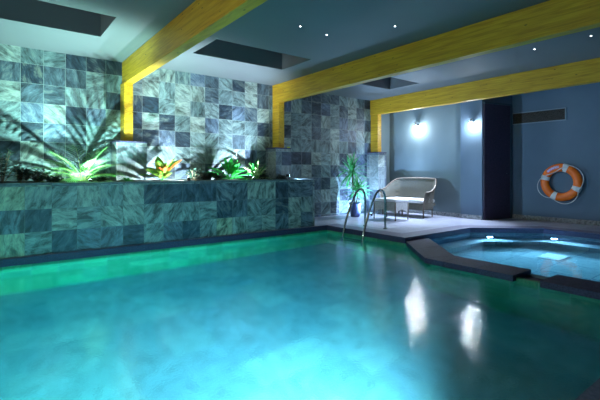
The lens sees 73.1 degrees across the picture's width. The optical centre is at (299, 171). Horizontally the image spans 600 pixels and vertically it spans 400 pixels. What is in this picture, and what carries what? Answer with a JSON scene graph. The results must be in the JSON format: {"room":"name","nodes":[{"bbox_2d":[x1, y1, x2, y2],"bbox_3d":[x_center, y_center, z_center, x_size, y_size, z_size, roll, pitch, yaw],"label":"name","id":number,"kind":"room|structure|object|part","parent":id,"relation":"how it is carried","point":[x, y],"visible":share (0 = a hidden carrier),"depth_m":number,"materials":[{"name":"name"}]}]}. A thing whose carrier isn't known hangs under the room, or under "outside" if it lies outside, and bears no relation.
{"room":"spa","nodes":[
{"label":"spa","id":0,"kind":"room"},
{"bbox_2d":[0,44,389,216],"bbox_3d":[-1.934,-0.415,8.077,13.100,2.990,0.200,0,0,-37],"label":"wall","id":1,"kind":"structure","parent":0,"point":[50,100],"depth_m":7.64,"materials":[{"name":"tile"}]},
{"bbox_2d":[0,0,599,100],"bbox_3d":[1.305,-1.920,3.819,13.100,0.020,10.900,0,0,-37],"label":"ceiling","id":2,"kind":"structure","parent":0,"point":[355,29],"depth_m":5.71,"materials":[{"name":"white paint"}]},
{"bbox_2d":[0,0,114,34],"bbox_3d":[-3.283,-2.341,4.796,1.920,0.819,0.970,0,0,-37],"label":"window","id":3,"kind":"structure","parent":2,"relation":"attached to","point":[33,11],"depth_m":5.38,"materials":[{"name":"grey"}]},
{"bbox_2d":[196,39,307,67],"bbox_3d":[-0.766,-2.341,6.691,1.800,0.819,0.920,0,0,-37],"label":"window","id":4,"kind":"structure","parent":2,"relation":"attached to","point":[220,48],"depth_m":7.11,"materials":[{"name":"grey"}]},
{"bbox_2d":[363,77,415,88],"bbox_3d":[1.637,-2.341,8.519,1.780,0.819,0.880,0,0,-37],"label":"window","id":5,"kind":"structure","parent":2,"relation":"attached to","point":[390,82],"depth_m":9.20,"materials":[{"name":"grey"}]},
{"bbox_2d":[0,230,599,285],"bbox_3d":[0.392,1.790,3.979,11.520,1.220,6.720,0,0,-37],"label":"wall","id":6,"kind":"structure","parent":0,"point":[523,280],"depth_m":6.32,"materials":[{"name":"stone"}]},
{"bbox_2d":[0,224,599,399],"bbox_3d":[0.604,1.127,3.964,11.720,0.095,6.960,0,0,-37],"label":"trim","id":7,"kind":"structure","parent":6,"relation":"attached to","point":[593,392],"depth_m":7.03,"materials":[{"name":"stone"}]},
{"bbox_2d":[390,103,460,213],"bbox_3d":[3.589,-0.415,10.769,1.050,2.990,2.200,0,0,-37],"label":"wall","id":8,"kind":"structure","parent":0,"point":[430,149],"depth_m":10.22,"materials":[{"name":"blue paint"}]},
{"bbox_2d":[399,210,459,216],"bbox_3d":[3.168,1.032,10.444,0.017,0.095,2.188,0,0,-37],"label":"baseboard","id":9,"kind":"structure","parent":8,"relation":"attached to","point":[410,211],"depth_m":10.11,"materials":[{"name":"stone"}]},
{"bbox_2d":[314,211,599,232],"bbox_3d":[1.305,1.140,3.819,12.700,0.120,10.500,0,0,-37],"label":"floor","id":10,"kind":"structure","parent":0,"point":[416,222],"depth_m":8.66,"materials":[{"name":"tile"}]},
{"bbox_2d":[0,179,316,258],"bbox_3d":[-3.288,0.612,6.134,8.172,0.937,1.245,0,0,-37],"label":"raised planter","id":11,"kind":"object","parent":10,"relation":"on","point":[53,217],"visible":0.99,"depth_m":6.04,"materials":[{"name":"stone"}]},
{"bbox_2d":[33,144,125,181],"bbox_3d":[-3.345,-0.075,6.198,1.336,0.730,0.951,0,0,-37],"label":"areca palm","id":12,"kind":"object","parent":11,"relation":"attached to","point":[73,170],"visible":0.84,"depth_m":6.18,"materials":[{"name":"green plant"}]},
{"bbox_2d":[0,178,286,182],"bbox_3d":[-3.439,0.153,6.141,7.920,0.064,1.040,0,0,-37],"label":"soil","id":13,"kind":"object","parent":11,"relation":"in","point":[271,178],"visible":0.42,"depth_m":6.64,"materials":[{"name":"brown soil"}]},
{"bbox_2d":[0,149,21,181],"bbox_3d":[-3.970,-0.069,5.397,0.484,0.480,0.358,0,0,-37],"label":"shrub","id":14,"kind":"object","parent":13,"relation":"on","point":[6,161],"visible":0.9,"depth_m":5.42,"materials":[{"name":"green plant"}]},
{"bbox_2d":[8,165,39,182],"bbox_3d":[-3.734,0.040,5.479,0.365,0.263,0.267,0,0,-37],"label":"shrub","id":15,"kind":"object","parent":13,"relation":"on","point":[20,175],"visible":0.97,"depth_m":5.45,"materials":[{"name":"green plant"}]},
{"bbox_2d":[23,168,54,182],"bbox_3d":[-3.673,0.057,5.693,0.305,0.230,0.371,0,0,11],"label":"shrub","id":16,"kind":"object","parent":13,"relation":"on","point":[38,178],"visible":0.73,"depth_m":5.65,"materials":[{"name":"green plant"}]},
{"bbox_2d":[42,174,63,182],"bbox_3d":[-3.459,0.101,5.663,0.302,0.142,0.242,0,0,-37],"label":"shrub","id":17,"kind":"object","parent":13,"relation":"on","point":[54,179],"visible":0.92,"depth_m":5.65,"materials":[{"name":"green plant"}]},
{"bbox_2d":[92,175,110,181],"bbox_3d":[-2.967,0.110,6.033,0.282,0.125,0.189,0,0,-37],"label":"shrub","id":18,"kind":"object","parent":13,"relation":"on","point":[97,179],"visible":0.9,"depth_m":6.01,"materials":[{"name":"green plant"}]},
{"bbox_2d":[110,140,146,180],"bbox_3d":[-2.931,-0.169,6.936,0.500,0.698,0.400,0,0,-37],"label":"pedestal","id":19,"kind":"object","parent":13,"relation":"on","point":[131,155],"visible":0.96,"depth_m":6.78,"materials":[{"name":"stone"}]},
{"bbox_2d":[120,0,266,140],"bbox_3d":[0.119,-1.214,2.917,0.170,1.388,10.480,0,0,-37],"label":"beam","id":20,"kind":"structure","parent":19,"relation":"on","point":[201,19],"depth_m":5.07,"materials":[{"name":"yellow wood"}]},
{"bbox_3d":[-2.987,-1.020,6.981,0.145,1.000,0.250,0,0,-37],"label":"post","id":21,"kind":"part","parent":20,"relation":"part of","materials":[{"name":"yellow wood"}]},
{"bbox_2d":[138,157,180,180],"bbox_3d":[-2.402,-0.054,6.842,0.719,0.432,0.779,0,0,-37],"label":"plant","id":22,"kind":"object","parent":13,"relation":"on","point":[164,169],"visible":0.91,"depth_m":6.83,"materials":[{"name":"green plant"}]},
{"bbox_2d":[184,168,202,179],"bbox_3d":[-1.832,0.050,7.045,0.377,0.245,0.292,0,0,-37],"label":"shrub","id":23,"kind":"object","parent":13,"relation":"on","point":[194,175],"visible":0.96,"depth_m":7.03,"materials":[{"name":"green plant"}]},
{"bbox_2d":[198,171,215,179],"bbox_3d":[-1.652,0.078,7.151,0.284,0.187,0.311,0,0,9],"label":"shrub","id":24,"kind":"object","parent":13,"relation":"on","point":[206,176],"visible":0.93,"depth_m":7.10,"materials":[{"name":"green plant"}]},
{"bbox_2d":[210,172,227,179],"bbox_3d":[-1.451,0.084,7.211,0.289,0.176,0.277,0,0,7],"label":"shrub","id":25,"kind":"object","parent":13,"relation":"on","point":[220,176],"visible":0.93,"depth_m":7.16,"materials":[{"name":"green plant"}]},
{"bbox_2d":[206,153,253,178],"bbox_3d":[-1.312,-0.105,7.724,0.963,0.536,0.759,0,0,11],"label":"peace lily","id":26,"kind":"object","parent":13,"relation":"on","point":[231,168],"visible":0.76,"depth_m":7.63,"materials":[{"name":"green plant"}]},
{"bbox_2d":[249,161,264,177],"bbox_3d":[-0.907,-0.044,8.093,0.355,0.409,0.432,0,0,-37],"label":"fern","id":27,"kind":"object","parent":13,"relation":"on","point":[252,168],"visible":0.43,"depth_m":8.03,"materials":[{"name":"green plant"}]},
{"bbox_2d":[243,160,270,178],"bbox_3d":[-0.907,0.000,7.972,0.706,0.453,0.712,0,0,-37],"label":"spider plant","id":28,"kind":"object","parent":13,"relation":"on","point":[257,173],"visible":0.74,"depth_m":7.86,"materials":[{"name":"green plant"}]},
{"bbox_2d":[259,174,270,178],"bbox_3d":[-0.714,0.100,7.977,0.301,0.143,0.286,0,0,-1],"label":"shrub","id":29,"kind":"object","parent":13,"relation":"on","point":[264,176],"visible":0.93,"depth_m":7.93,"materials":[{"name":"green plant"}]},
{"bbox_2d":[266,147,290,178],"bbox_3d":[-0.469,-0.188,8.808,0.405,0.660,0.400,0,0,-37],"label":"pedestal","id":30,"kind":"object","parent":13,"relation":"on","point":[278,160],"visible":0.97,"depth_m":8.67,"materials":[{"name":"stone"}]},
{"bbox_2d":[273,0,599,147],"bbox_3d":[2.620,-1.214,4.819,0.145,1.388,10.480,0,0,-37],"label":"beam","id":31,"kind":"structure","parent":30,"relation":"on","point":[549,19],"depth_m":5.46,"materials":[{"name":"yellow wood"}]},
{"bbox_3d":[-0.476,-1.020,8.890,0.145,1.000,0.250,0,0,-37],"label":"post","id":32,"kind":"part","parent":31,"relation":"part of","materials":[{"name":"yellow wood"}]},
{"bbox_2d":[276,175,285,178],"bbox_3d":[-0.372,0.104,8.137,0.222,0.139,0.268,0,0,30],"label":"shrub","id":33,"kind":"object","parent":13,"relation":"on","point":[278,176],"visible":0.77,"depth_m":8.10,"materials":[{"name":"green plant"}]},
{"bbox_2d":[338,152,370,216],"bbox_3d":[1.352,0.294,9.717,0.817,1.572,1.030,0,0,28],"label":"dracaena","id":34,"kind":"object","parent":10,"relation":"on","point":[355,209],"visible":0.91,"depth_m":9.67,"materials":[{"name":"plant"}]},
{"bbox_3d":[1.321,0.391,9.758,0.266,0.786,0.051,0,0,-40],"label":"stem","id":35,"kind":"part","parent":34,"relation":"part of","materials":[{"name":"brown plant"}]},
{"bbox_2d":[349,202,360,216],"bbox_3d":[1.331,0.907,9.781,0.300,0.345,0.300,0,0,-37],"label":"pot","id":36,"kind":"object","parent":10,"relation":"on","point":[355,209],"depth_m":9.67,"materials":[{"name":"ceramic"}]},
{"bbox_2d":[342,188,386,239],"bbox_3d":[1.209,1.076,7.691,0.715,1.509,0.609,0,0,-37],"label":"pool ladder","id":37,"kind":"object","parent":10,"relation":"attached to","point":[359,189],"visible":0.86,"depth_m":7.66,"materials":[{"name":"silver metal"}]},
{"bbox_3d":[1.050,1.076,7.897,0.676,1.509,0.044,0,0,-37],"label":"handrail","id":38,"kind":"part","parent":37,"relation":"part of","materials":[{"name":"silver metal"}]},
{"bbox_3d":[1.365,1.076,7.483,0.676,1.509,0.044,0,0,-37],"label":"handrail","id":39,"kind":"part","parent":37,"relation":"part of","materials":[{"name":"silver metal"}]},
{"bbox_2d":[367,152,386,213],"bbox_3d":[2.024,0.281,10.704,0.330,1.598,0.400,0,0,-37],"label":"pedestal","id":40,"kind":"object","parent":10,"relation":"on","point":[376,161],"visible":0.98,"depth_m":10.58,"materials":[{"name":"stone"}]},
{"bbox_2d":[370,57,599,151],"bbox_3d":[5.112,-1.214,6.714,0.165,1.388,10.480,0,0,-37],"label":"beam","id":41,"kind":"structure","parent":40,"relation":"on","point":[583,72],"depth_m":8.25,"materials":[{"name":"yellow wood"}]},
{"bbox_3d":[2.023,-1.020,10.791,0.145,1.000,0.250,0,0,-37],"label":"post","id":42,"kind":"part","parent":41,"relation":"part of","materials":[{"name":"yellow wood"}]},
{"bbox_2d":[373,197,408,220],"bbox_3d":[2.084,0.843,9.286,0.472,0.475,0.652,0,0,-37],"label":"footstool","id":43,"kind":"object","parent":10,"relation":"on","point":[394,205],"visible":0.9,"depth_m":9.10,"materials":[{"name":"white fabric"}]},
{"bbox_2d":[375,197,408,202],"bbox_3d":[2.084,0.639,9.286,0.470,0.068,0.650,0,0,-37],"label":"seat cushion","id":44,"kind":"object","parent":43,"relation":"on","point":[377,200],"depth_m":9.10,"materials":[{"name":"white fabric"}]},
{"bbox_2d":[379,177,436,218],"bbox_3d":[2.727,0.608,10.070,0.708,0.944,1.514,0,0,-37],"label":"wicker sofa","id":45,"kind":"object","parent":10,"relation":"on","point":[422,197],"visible":0.73,"depth_m":10.17,"materials":[{"name":"wicker"}]},
{"bbox_2d":[389,197,433,203],"bbox_3d":[2.675,0.695,10.030,0.520,0.090,1.180,0,0,-37],"label":"seat cushion","id":46,"kind":"object","parent":45,"relation":"on","point":[411,200],"depth_m":9.64,"materials":[{"name":"white fabric"}]},
{"bbox_2d":[461,95,511,219],"bbox_3d":[4.451,-0.415,9.569,1.130,2.990,0.745,0,0,-37],"label":"wall pier","id":47,"kind":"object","parent":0,"point":[471,133],"visible":0.41,"depth_m":9.31,"materials":[{"name":"blue paint"}]},
{"bbox_2d":[460,214,481,219],"bbox_3d":[3.928,1.032,9.309,0.014,0.095,0.515,0,0,-37],"label":"baseboard","id":48,"kind":"object","parent":47,"relation":"attached to","point":[466,216],"visible":1,"depth_m":9.29,"materials":[{"name":"stone"}]},
{"bbox_2d":[483,102,511,219],"bbox_3d":[4.546,-0.250,9.263,0.892,2.660,0.075,0,0,-24],"label":"door","id":49,"kind":"structure","parent":47,"relation":"attached to","point":[497,117],"depth_m":9.26,"materials":[{"name":"paint"}]},
{"bbox_2d":[512,82,599,220],"bbox_3d":[7.333,-0.415,6.547,0.200,2.990,7.545,0,0,-37],"label":"wall","id":50,"kind":"structure","parent":0,"point":[574,141],"depth_m":8.71,"materials":[{"name":"blue paint"}]},
{"bbox_2d":[512,107,565,124],"bbox_3d":[5.301,-1.235,9.031,0.023,0.270,1.120,0,0,-37],"label":"air vent","id":51,"kind":"object","parent":50,"relation":"in","point":[557,114],"visible":1,"depth_m":9.01,"materials":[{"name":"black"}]},
{"bbox_2d":[512,214,599,225],"bbox_3d":[7.249,1.032,6.479,0.014,0.095,7.540,0,0,-37],"label":"baseboard","id":52,"kind":"structure","parent":50,"relation":"attached to","point":[528,217],"depth_m":8.71,"materials":[{"name":"stone"}]},
{"bbox_2d":[537,164,583,203],"bbox_3d":[5.543,0.248,8.620,0.136,0.858,0.890,0,0,-37],"label":"life ring","id":53,"kind":"object","parent":50,"relation":"attached to","point":[577,185],"visible":1,"depth_m":8.55,"materials":[{"name":"orange plastic"}]},
{"bbox_3d":[-0.993,2.450,3.453,8.800,0.100,6.100,0,0,-37],"label":"floor","id":54,"kind":"structure","parent":0,"visible":0},
{"bbox_2d":[0,232,599,399],"bbox_3d":[-1.124,1.812,3.511,8.440,1.195,5.530,0,0,-37],"label":"pool water","id":55,"kind":"object","parent":54,"relation":"on","point":[322,315],"visible":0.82,"depth_m":3.17,"materials":[{"name":"teal liquid"}]},
{"bbox_3d":[4.153,2.080,5.608,3.540,0.100,4.740,0,0,-37],"label":"floor","id":56,"kind":"structure","parent":0,"visible":0},
{"bbox_2d":[432,234,599,281],"bbox_3d":[4.153,1.619,5.608,3.460,0.842,4.660,0,0,-37],"label":"water","id":57,"kind":"object","parent":56,"relation":"on","point":[545,255],"visible":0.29,"depth_m":6.03,"materials":[{"name":"blue liquid"}]},
{"bbox_3d":[2.730,1.808,5.191,1.330,1.185,3.480,0,0,-37],"label":"wall","id":58,"kind":"structure","parent":0,"visible":0},
{"bbox_2d":[406,238,530,281],"bbox_3d":[2.047,1.175,5.676,0.890,0.070,2.495,0,0,-12],"label":"stone coping","id":59,"kind":"object","parent":58,"relation":"on","point":[427,250],"visible":0.99,"depth_m":5.10,"materials":[{"name":"stone"}]},
{"bbox_2d":[525,277,543,280],"bbox_3d":[2.641,1.209,4.515,0.310,0.010,0.266,0,0,-37],"label":"trim","id":60,"kind":"structure","parent":58,"relation":"on","point":[530,278],"depth_m":4.58,"materials":[{"name":"stone"}]},
{"bbox_2d":[540,274,599,299],"bbox_3d":[3.027,1.175,3.941,0.450,0.070,1.106,0,0,-37],"label":"stone coping","id":61,"kind":"object","parent":58,"relation":"on","point":[566,284],"visible":1,"depth_m":4.10,"materials":[{"name":"stone"}]}
]}

